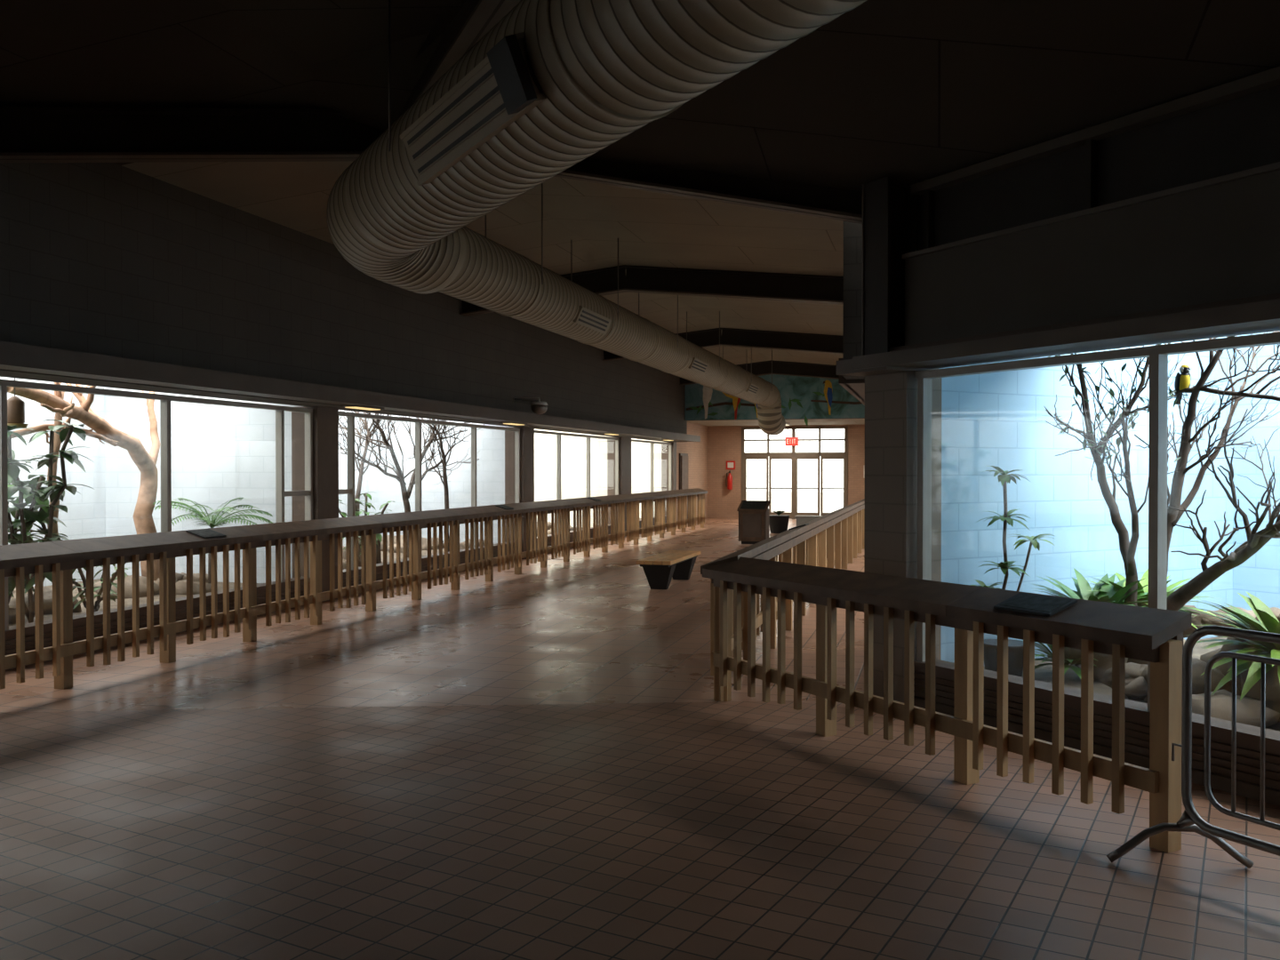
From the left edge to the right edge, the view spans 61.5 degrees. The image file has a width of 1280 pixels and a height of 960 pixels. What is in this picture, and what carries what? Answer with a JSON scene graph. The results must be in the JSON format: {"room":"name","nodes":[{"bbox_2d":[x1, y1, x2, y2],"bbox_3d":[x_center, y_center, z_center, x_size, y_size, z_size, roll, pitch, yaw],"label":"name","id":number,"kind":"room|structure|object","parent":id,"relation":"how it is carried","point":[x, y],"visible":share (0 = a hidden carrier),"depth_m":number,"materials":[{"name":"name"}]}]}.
{"room":"zoo aviary hall","nodes":[
{"label":"zoo aviary hall","id":0,"kind":"room"},
{"bbox_2d":[0,376,367,586],"bbox_3d":[-6.920,-0.286,14.992,0.150,3.550,35.200,0,1,15],"label":"wall","id":1,"kind":"structure","parent":0,"point":[85,516],"depth_m":13.79,"materials":[{"name":"white paint"}]},
{"bbox_2d":[104,386,296,583],"bbox_3d":[-5.538,-0.274,13.857,3.047,3.550,0.978,0,1,0],"label":"wall","id":2,"kind":"structure","parent":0,"point":[220,454],"depth_m":13.79,"materials":[{"name":"white paint"}]},
{"bbox_2d":[0,162,687,441],"bbox_3d":[-3.632,-1.876,14.012,0.500,1.930,35.500,0,1,15],"label":"wall","id":3,"kind":"structure","parent":0,"point":[106,259],"depth_m":11.27,"materials":[{"name":"grey paint"}]},
{"bbox_2d":[0,378,676,670],"bbox_3d":[-3.840,0.292,14.222,0.360,2.410,35.350,0,1,15],"label":"window","id":4,"kind":"structure","parent":3,"relation":"in","point":[315,492],"depth_m":13.25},
{"bbox_2d":[0,341,700,441],"bbox_3d":[-3.440,-0.995,13.968,0.900,0.170,35.500,0,1,15],"label":"trim","id":5,"kind":"structure","parent":3,"relation":"attached to","point":[14,356],"depth_m":10.77,"materials":[{"name":"beige paint"}]},
{"bbox_2d":[340,404,384,410],"bbox_3d":[-3.421,-0.895,13.289,0.200,0.035,0.700,0,1,15],"label":"soffit light","id":6,"kind":"object","parent":3,"relation":"attached to","point":[353,406],"visible":0.96,"depth_m":13.18,"materials":[{"name":"beige paint"}]},
{"bbox_2d":[500,421,527,424],"bbox_3d":[-2.111,-0.946,18.010,0.200,0.035,0.700,0,1,15],"label":"soffit light","id":7,"kind":"object","parent":3,"relation":"attached to","point":[503,422],"visible":1,"depth_m":17.80,"materials":[{"name":"beige paint"}]},
{"bbox_2d":[513,397,547,414],"bbox_3d":[-1.860,-1.262,18.312,0.589,0.290,0.300,0,1,0],"label":"security camera","id":8,"kind":"object","parent":3,"relation":"attached to","point":[539,407],"visible":1,"depth_m":18.23,"materials":[{"name":"white paint"}]},
{"bbox_2d":[602,432,620,434],"bbox_3d":[-0.615,-1.004,23.407,0.200,0.035,0.700,0,1,15],"label":"soffit light","id":9,"kind":"object","parent":3,"relation":"attached to","point":[603,433],"visible":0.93,"depth_m":23.13,"materials":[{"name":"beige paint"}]},
{"bbox_2d":[368,413,505,543],"bbox_3d":[-3.720,-0.344,20.409,3.047,3.550,0.978,0,1,0],"label":"wall","id":10,"kind":"structure","parent":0,"point":[491,443],"depth_m":20.32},
{"bbox_2d":[121,161,843,365],"bbox_3d":[1.357,-2.951,19.362,12.892,0.415,23.234,0,1,0],"label":"ceiling","id":11,"kind":"structure","parent":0,"point":[652,228],"depth_m":12.76,"materials":[{"name":"paint"}]},
{"bbox_2d":[459,264,843,316],"bbox_3d":[0.301,-2.755,15.558,6.078,0.725,1.864,0,1,0],"label":"ceiling beam","id":12,"kind":"structure","parent":11,"relation":"attached to","point":[644,279],"depth_m":15.34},
{"bbox_2d":[602,328,842,361],"bbox_3d":[2.225,-2.829,22.495,6.078,0.725,1.864,0,1,0],"label":"ceiling beam","id":13,"kind":"structure","parent":11,"relation":"attached to","point":[729,337],"depth_m":22.37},
{"bbox_2d":[679,360,838,385],"bbox_3d":[4.123,-2.903,29.337,6.078,0.725,1.864,0,1,0],"label":"ceiling beam","id":14,"kind":"structure","parent":11,"relation":"attached to","point":[779,367],"depth_m":29.32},
{"bbox_2d":[534,429,607,527],"bbox_3d":[-1.984,-0.412,26.672,3.047,3.550,0.978,0,1,0],"label":"wall","id":15,"kind":"structure","parent":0,"point":[572,448],"depth_m":26.53,"materials":[{"name":"white paint"}]},
{"bbox_2d":[0,518,1279,959],"bbox_3d":[4.188,1.496,14.370,25.856,0.001,43.196,0,1,0],"label":"floor","id":16,"kind":"structure","parent":0,"point":[538,763],"depth_m":5.17,"materials":[{"name":"tile"}]},
{"bbox_2d":[8,518,640,626],"bbox_3d":[-5.354,1.393,14.576,3.100,0.200,35.200,0,1,15],"label":"ground","id":17,"kind":"structure","parent":16,"relation":"on","point":[128,602],"depth_m":12.06,"materials":[{"name":"soil"}]},
{"bbox_2d":[8,474,62,605],"bbox_3d":[-6.067,0.483,10.233,0.983,1.730,1.021,1,1,44],"label":"rubber plant","id":18,"kind":"object","parent":17,"relation":"on","point":[31,499],"visible":0.26,"depth_m":10.22,"materials":[{"name":"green plant"}]},
{"bbox_2d":[7,419,93,623],"bbox_3d":[-5.684,0.338,10.080,0.989,2.023,1.069,-1,1,-41],"label":"rubber plant","id":19,"kind":"object","parent":17,"relation":"on","point":[56,492],"visible":0.65,"depth_m":10.06,"materials":[{"name":"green plant"}]},
{"bbox_2d":[7,382,160,580],"bbox_3d":[-5.806,-0.051,11.702,0.908,2.787,3.816,0,1,5],"label":"tree","id":20,"kind":"object","parent":17,"relation":"on","point":[146,462],"visible":0.51,"depth_m":11.84,"materials":[{"name":"brown plant"}]},
{"bbox_2d":[50,562,127,611],"bbox_3d":[-5.438,0.978,10.654,0.882,0.738,0.916,-1,1,-44],"label":"leafy shrub","id":21,"kind":"object","parent":17,"relation":"on","point":[114,575],"visible":0.38,"depth_m":10.69,"materials":[{"name":"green plant"}]},
{"bbox_2d":[152,497,272,583],"bbox_3d":[-4.992,0.766,12.609,1.335,1.097,1.364,0,1,0],"label":"palm","id":22,"kind":"object","parent":17,"relation":"on","point":[212,524],"visible":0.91,"depth_m":12.55,"materials":[{"name":"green plant"}]},
{"bbox_2d":[8,521,576,623],"bbox_3d":[-4.808,1.237,16.446,2.665,0.508,17.810,0,1,15],"label":"rocks","id":23,"kind":"object","parent":17,"relation":"on","point":[180,579],"visible":0.07,"depth_m":12.30},
{"bbox_2d":[338,492,394,567],"bbox_3d":[-4.050,0.693,15.658,0.861,1.194,0.869,0,1,35],"label":"leafy shrub","id":24,"kind":"object","parent":17,"relation":"on","point":[379,536],"visible":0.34,"depth_m":15.62,"materials":[{"name":"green plant"}]},
{"bbox_2d":[376,511,388,563],"bbox_3d":[-3.889,0.879,15.933,1.137,0.799,1.084,0,1,0],"label":"palm","id":25,"kind":"object","parent":17,"relation":"on","point":[378,547],"visible":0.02,"depth_m":15.91,"materials":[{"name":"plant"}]},
{"bbox_2d":[338,411,463,559],"bbox_3d":[-3.856,-0.137,17.778,1.774,2.804,2.331,0,1,32],"label":"bare tree","id":26,"kind":"object","parent":17,"relation":"on","point":[444,462],"visible":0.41,"depth_m":17.82,"materials":[{"name":"grey plant"}]},
{"bbox_2d":[338,409,485,557],"bbox_3d":[-4.268,-0.131,17.217,2.218,2.811,4.526,0,1,16],"label":"bare tree","id":27,"kind":"object","parent":17,"relation":"on","point":[400,476],"visible":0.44,"depth_m":17.28,"materials":[{"name":"grey plant"}]},
{"bbox_2d":[0,488,707,689],"bbox_3d":[-2.498,0.943,14.635,0.270,1.100,31.870,0,1,15],"label":"wooden railing","id":28,"kind":"object","parent":16,"relation":"on","point":[60,557],"visible":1,"depth_m":10.40,"materials":[{"name":"brown wood"}]},
{"bbox_2d":[185,528,226,538],"bbox_3d":[-3.883,0.479,9.634,0.190,0.068,0.300,0,1,15],"label":"placard","id":29,"kind":"object","parent":28,"relation":"attached to","point":[205,533],"visible":1,"depth_m":9.60},
{"bbox_2d":[494,504,513,509],"bbox_3d":[-2.050,0.408,16.244,0.190,0.068,0.300,0,1,15],"label":"placard","id":30,"kind":"object","parent":28,"relation":"attached to","point":[504,507],"visible":1,"depth_m":16.20},
{"bbox_2d":[587,496,600,501],"bbox_3d":[-0.874,0.363,20.483,0.190,0.068,0.300,0,1,15],"label":"placard","id":31,"kind":"object","parent":28,"relation":"attached to","point":[590,498],"visible":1,"depth_m":20.44},
{"bbox_2d":[636,550,700,589],"bbox_3d":[0.432,1.280,15.336,0.476,0.410,1.900,0,1,15],"label":"wooden bench","id":32,"kind":"object","parent":16,"relation":"on","point":[659,569],"visible":1,"depth_m":14.69,"materials":[{"name":"brown wood"}]},
{"bbox_2d":[736,500,770,543],"bbox_3d":[2.503,0.928,23.621,0.640,0.936,0.580,0,1,15],"label":"trash bin","id":33,"kind":"object","parent":16,"relation":"on","point":[754,516],"visible":0.89,"depth_m":23.42,"materials":[{"name":"brown wood"}]},
{"bbox_2d":[769,510,789,533],"bbox_3d":[3.550,1.070,27.513,0.580,0.569,0.580,0,1,0],"label":"potted plant","id":34,"kind":"object","parent":16,"relation":"on","point":[779,524],"visible":0.95,"depth_m":27.31,"materials":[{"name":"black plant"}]},
{"bbox_2d":[700,498,864,701],"bbox_3d":[3.491,0.937,18.193,0.270,1.035,21.940,0,1,15],"label":"wooden railing","id":35,"kind":"object","parent":16,"relation":"on","point":[835,536],"visible":0.63,"depth_m":10.95,"materials":[{"name":"brown wood"}]},
{"bbox_2d":[788,523,808,529],"bbox_3d":[1.766,0.519,11.969,0.190,0.068,0.300,0,1,15],"label":"placard","id":36,"kind":"object","parent":35,"relation":"attached to","point":[805,524],"visible":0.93,"depth_m":11.84},
{"bbox_2d":[794,515,822,526],"bbox_3d":[4.300,1.130,27.014,0.760,0.460,0.460,0,1,15],"label":"display box","id":37,"kind":"object","parent":16,"relation":"on","point":[800,519],"visible":0.23,"depth_m":26.88,"materials":[{"name":"brown wood"}]},
{"bbox_2d":[864,371,941,703],"bbox_3d":[1.882,0.407,7.716,0.330,2.320,0.430,0,1,-29],"label":"pillar","id":38,"kind":"structure","parent":16,"relation":"on","point":[891,399],"depth_m":7.58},
{"bbox_2d":[836,176,936,376],"bbox_3d":[1.742,-1.422,7.589,0.480,1.340,0.520,0,1,-29],"label":"steel column","id":39,"kind":"structure","parent":38,"relation":"on","point":[890,212],"depth_m":7.57,"materials":[{"name":"black metal"}]},
{"bbox_2d":[702,555,1191,853],"bbox_3d":[1.422,1.074,6.159,0.270,1.020,3.530,0,1,-29],"label":"wooden railing","id":40,"kind":"object","parent":16,"relation":"on","point":[1155,636],"visible":1,"depth_m":5.61,"materials":[{"name":"brown wood"}]},
{"bbox_2d":[993,592,1077,616],"bbox_3d":[1.929,0.607,5.258,0.190,0.068,0.340,0,1,-29],"label":"placard","id":41,"kind":"object","parent":40,"relation":"attached to","point":[1045,605],"visible":1,"depth_m":5.23},
{"bbox_2d":[984,636,1279,731],"bbox_3d":[6.184,1.509,3.860,3.650,0.200,10.600,0,1,-29],"label":"ground","id":42,"kind":"structure","parent":16,"relation":"on","point":[1044,673],"depth_m":7.51,"materials":[{"name":"soil"}]},
{"bbox_2d":[970,465,1055,676],"bbox_3d":[2.569,0.636,7.468,0.616,1.468,0.417,0,1,0],"label":"dracaena","id":43,"kind":"object","parent":42,"relation":"on","point":[1015,647],"visible":0.77,"depth_m":7.42,"materials":[{"name":"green plant"}]},
{"bbox_2d":[1017,640,1098,678],"bbox_3d":[2.923,1.202,7.413,0.680,0.298,0.663,0,1,-20],"label":"leafy shrub","id":44,"kind":"object","parent":42,"relation":"on","point":[1042,647],"visible":0.4,"depth_m":7.37,"materials":[{"name":"green plant"}]},
{"bbox_2d":[1064,604,1279,727],"bbox_3d":[4.751,1.189,5.192,2.256,0.734,6.304,0,1,-32],"label":"rock pile","id":45,"kind":"object","parent":42,"relation":"on","point":[1248,709],"visible":0.21,"depth_m":6.46,"materials":[{"name":"beige stone"}]},
{"bbox_2d":[1031,568,1148,607],"bbox_3d":[3.120,0.876,7.445,0.963,0.490,1.061,-1,1,-40],"label":"fern","id":46,"kind":"object","parent":45,"relation":"on","point":[1110,594],"visible":0.21,"depth_m":7.59,"materials":[{"name":"green plant"}]},
{"bbox_2d":[1034,343,1229,606],"bbox_3d":[3.251,-0.014,7.103,1.420,2.381,1.292,0,1,35],"label":"bare tree","id":47,"kind":"object","parent":45,"relation":"on","point":[1127,548],"visible":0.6,"depth_m":7.24,"materials":[{"name":"grey plant"}]},
{"bbox_2d":[1174,364,1191,404],"bbox_3d":[3.576,-0.631,7.082,0.092,0.257,0.153,0,1,0],"label":"bird","id":48,"kind":"object","parent":47,"relation":"on","point":[1182,380],"visible":0.99,"depth_m":7.05},
{"bbox_2d":[1087,568,1219,628],"bbox_3d":[3.608,0.860,7.654,1.005,0.414,0.948,0,1,0],"label":"fern","id":49,"kind":"object","parent":45,"relation":"on","point":[1145,581],"visible":0.15,"depth_m":7.64,"materials":[{"name":"green plant"}]},
{"bbox_2d":[1134,330,1279,611],"bbox_3d":[3.942,0.019,6.588,1.661,2.381,1.923,0,1,22],"label":"bare tree","id":50,"kind":"object","parent":45,"relation":"on","point":[1180,597],"visible":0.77,"depth_m":6.84,"materials":[{"name":"grey plant"}]},
{"bbox_2d":[1185,591,1279,700],"bbox_3d":[3.756,0.950,6.192,1.124,0.516,1.126,0,1,33],"label":"fern","id":51,"kind":"object","parent":45,"relation":"on","point":[1268,622],"visible":0.74,"depth_m":6.18,"materials":[{"name":"green plant"}]},
{"bbox_2d":[1106,625,1279,868],"bbox_3d":[2.781,1.101,3.553,0.578,1.016,2.463,0,1,-28],"label":"barrier","id":52,"kind":"object","parent":16,"relation":"on","point":[1190,820],"visible":1,"depth_m":4.35,"materials":[{"name":"metal"}]},
{"bbox_3d":[-3.678,-0.408,26.364,3.052,3.550,10.943,0,1,0],"label":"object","id":53,"kind":"object","parent":16,"relation":"on","visible":0},
{"bbox_2d":[7,378,28,427],"bbox_3d":[-5.690,-1.238,9.780,0.220,1.534,0.220,0,1,0],"label":"bird feeder","id":54,"kind":"object","parent":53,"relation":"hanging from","point":[15,405],"visible":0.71,"depth_m":9.73,"materials":[{"name":"metal"}]},
{"bbox_2d":[0,0,1279,191],"bbox_3d":[1.083,-2.292,1.076,16.500,1.340,13.300,0,1,15],"label":"ceiling","id":55,"kind":"structure","parent":0,"point":[909,92],"depth_m":6.78,"materials":[{"name":"brown paint"}]},
{"bbox_2d":[0,106,383,163],"bbox_3d":[-3.503,-2.690,8.401,3.051,0.620,1.051,0,1,0],"label":"ceiling beam","id":56,"kind":"structure","parent":55,"relation":"attached to","point":[28,134],"depth_m":8.35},
{"bbox_2d":[398,0,520,117],"bbox_3d":[0.639,-2.657,2.478,5.571,0.440,12.809,0,1,0],"label":"ceiling beam","id":57,"kind":"structure","parent":55,"relation":"attached to","point":[476,19],"depth_m":6.49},
{"bbox_2d":[388,0,772,391],"bbox_3d":[0.814,-2.516,12.684,4.829,1.060,27.115,0,1,0],"label":"rods","id":58,"kind":"object","parent":55,"relation":"hanging from","point":[389,1],"visible":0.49,"depth_m":10.93,"materials":[{"name":"metal"}]},
{"bbox_2d":[326,0,866,293],"bbox_3d":[0.907,-1.881,2.922,1.305,0.760,14.050,0,1,-27],"label":"air duct","id":59,"kind":"object","parent":58,"relation":"hanging from","point":[552,84],"visible":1,"depth_m":4.80,"materials":[{"name":"grey metal"}]},
{"bbox_2d":[438,226,785,435],"bbox_3d":[0.877,-1.736,18.815,0.666,1.313,20.142,0,1,15],"label":"air duct","id":60,"kind":"object","parent":58,"relation":"hanging from","point":[492,276],"visible":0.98,"depth_m":12.58,"materials":[{"name":"grey metal"}]},
{"bbox_2d":[553,158,862,223],"bbox_3d":[-0.127,-2.419,8.312,4.011,1.159,1.290,0,1,0],"label":"ceiling beam","id":61,"kind":"structure","parent":55,"relation":"attached to","point":[843,204],"depth_m":8.07,"materials":[{"name":"black metal"}]},
{"bbox_2d":[631,438,661,518],"bbox_3d":[-0.647,-0.463,31.490,3.047,3.550,0.978,0,1,0],"label":"wall","id":62,"kind":"structure","parent":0,"point":[640,452],"depth_m":31.20,"materials":[{"name":"white paint"}]},
{"bbox_2d":[676,422,707,520],"bbox_3d":[1.556,-0.259,33.450,0.120,3.100,4.700,0,1,15],"label":"wall","id":63,"kind":"structure","parent":0,"point":[697,452],"depth_m":34.07,"materials":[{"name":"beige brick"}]},
{"bbox_2d":[679,453,688,519],"bbox_3d":[1.347,0.254,32.216,0.139,2.100,1.000,0,1,15],"label":"door","id":64,"kind":"structure","parent":63,"relation":"in","point":[684,458],"depth_m":32.05,"materials":[{"name":"brown wood"}]},
{"bbox_2d":[684,384,864,420],"bbox_3d":[4.323,-2.492,29.971,6.300,1.600,0.120,0,1,15],"label":"wall","id":65,"kind":"structure","parent":0,"point":[684,385],"depth_m":30.42,"materials":[{"name":"paint"}]},
{"bbox_2d":[685,374,864,425],"bbox_3d":[4.299,-2.320,29.886,6.260,1.723,0.050,0,1,15],"label":"mural","id":66,"kind":"object","parent":65,"relation":"attached to","point":[802,397],"visible":0.48,"depth_m":29.92,"materials":[{"name":"paint"}]},
{"bbox_2d":[687,418,864,426],"bbox_3d":[4.965,-1.783,32.384,7.250,0.070,4.900,0,1,15],"label":"ceiling","id":67,"kind":"structure","parent":0,"point":[820,421],"depth_m":32.90,"materials":[{"name":"paint"}]},
{"bbox_2d":[785,424,798,446],"bbox_3d":[4.907,-1.439,34.764,0.410,0.670,0.071,0,1,15],"label":"exit sign","id":68,"kind":"object","parent":67,"relation":"hanging from","point":[789,441],"visible":0.97,"depth_m":34.73,"materials":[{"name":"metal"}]},
{"bbox_2d":[707,424,864,518],"bbox_3d":[5.622,-0.275,34.865,7.200,3.100,0.200,0,1,15],"label":"wall","id":69,"kind":"structure","parent":0,"point":[724,442],"depth_m":35.47,"materials":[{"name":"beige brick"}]},
{"bbox_2d":[725,470,732,489],"bbox_3d":[2.963,0.005,35.385,0.227,0.630,0.200,0,1,-37],"label":"fire extinguisher","id":70,"kind":"object","parent":69,"relation":"attached to","point":[729,477],"visible":1,"depth_m":35.30,"materials":[{"name":"red paint"}]},
{"bbox_2d":[726,460,735,469],"bbox_3d":[2.989,-0.491,35.471,0.300,0.280,0.035,0,1,16],"label":"sign","id":71,"kind":"object","parent":69,"relation":"attached to","point":[730,464],"visible":1,"depth_m":35.46,"materials":[{"name":"red paint"}]},
{"bbox_2d":[744,456,844,519],"bbox_3d":[5.009,0.245,34.924,3.290,2.040,0.125,0,1,15],"label":"doors","id":72,"kind":"structure","parent":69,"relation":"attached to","point":[768,459],"depth_m":34.92,"materials":[{"name":"brown metal"}]},
{"bbox_2d":[741,426,847,519],"bbox_3d":[5.004,-0.226,34.974,3.450,3.000,0.120,0,1,15],"label":"frame","id":73,"kind":"object","parent":69,"relation":"attached to","point":[793,453],"visible":0.87,"depth_m":34.91,"materials":[{"name":"brown metal"}]},
{"bbox_2d":[863,464,864,478],"bbox_3d":[7.325,-0.268,34.270,0.400,0.400,0.035,0,1,15],"label":"notice","id":74,"kind":"object","parent":69,"relation":"attached to","point":[863,465],"visible":0.18,"depth_m":34.31,"materials":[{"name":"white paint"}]},
{"bbox_2d":[842,221,864,379],"bbox_3d":[4.724,-1.876,18.699,0.500,1.950,22.000,0,1,15],"label":"wall","id":75,"kind":"structure","parent":0,"point":[852,232],"depth_m":8.15,"materials":[{"name":"grey paint"}]},
{"bbox_2d":[838,358,864,405],"bbox_3d":[4.687,-0.973,18.875,0.460,0.200,21.700,0,1,15],"label":"trim","id":76,"kind":"structure","parent":75,"relation":"attached to","point":[856,388],"depth_m":8.77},
{"bbox_2d":[938,336,1233,666],"bbox_3d":[3.938,-0.219,8.775,3.841,3.550,2.292,0,1,0],"label":"wall","id":77,"kind":"structure","parent":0,"point":[988,419],"depth_m":8.24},
{"bbox_2d":[904,85,1279,345],"bbox_3d":[4.457,-1.398,3.053,0.220,1.330,10.950,0,1,-29],"label":"wall","id":78,"kind":"structure","parent":0,"point":[1220,242],"depth_m":6.10,"materials":[{"name":"paint"}]},
{"bbox_2d":[852,65,1279,369],"bbox_3d":[4.346,-1.361,2.915,0.450,1.280,10.820,0,1,-29],"label":"trim","id":79,"kind":"structure","parent":78,"relation":"attached to","point":[1255,314],"depth_m":5.97,"materials":[{"name":"beige paint"}]},
{"bbox_2d":[913,331,1279,806],"bbox_3d":[4.558,0.459,2.900,0.195,2.320,10.550,0,1,-29],"label":"window","id":80,"kind":"structure","parent":78,"relation":"in","point":[1137,714],"depth_m":5.96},
{"bbox_2d":[1232,331,1279,609],"bbox_3d":[7.909,-0.175,4.703,0.200,3.550,10.800,0,1,-29],"label":"wall","id":81,"kind":"structure","parent":0,"point":[1259,575],"depth_m":9.17,"materials":[{"name":"paint"}]},
{"label":"outside","id":82,"kind":"structure","parent":0,"visible":0},
{"bbox_2d":[746,491,843,512],"bbox_3d":[14.732,1.104,53.135,50.000,0.050,39.750,0,1,15],"label":"pavement","id":83,"kind":"structure","parent":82,"point":[807,502],"depth_m":54.70,"materials":[{"name":"grey concrete"}]}
]}

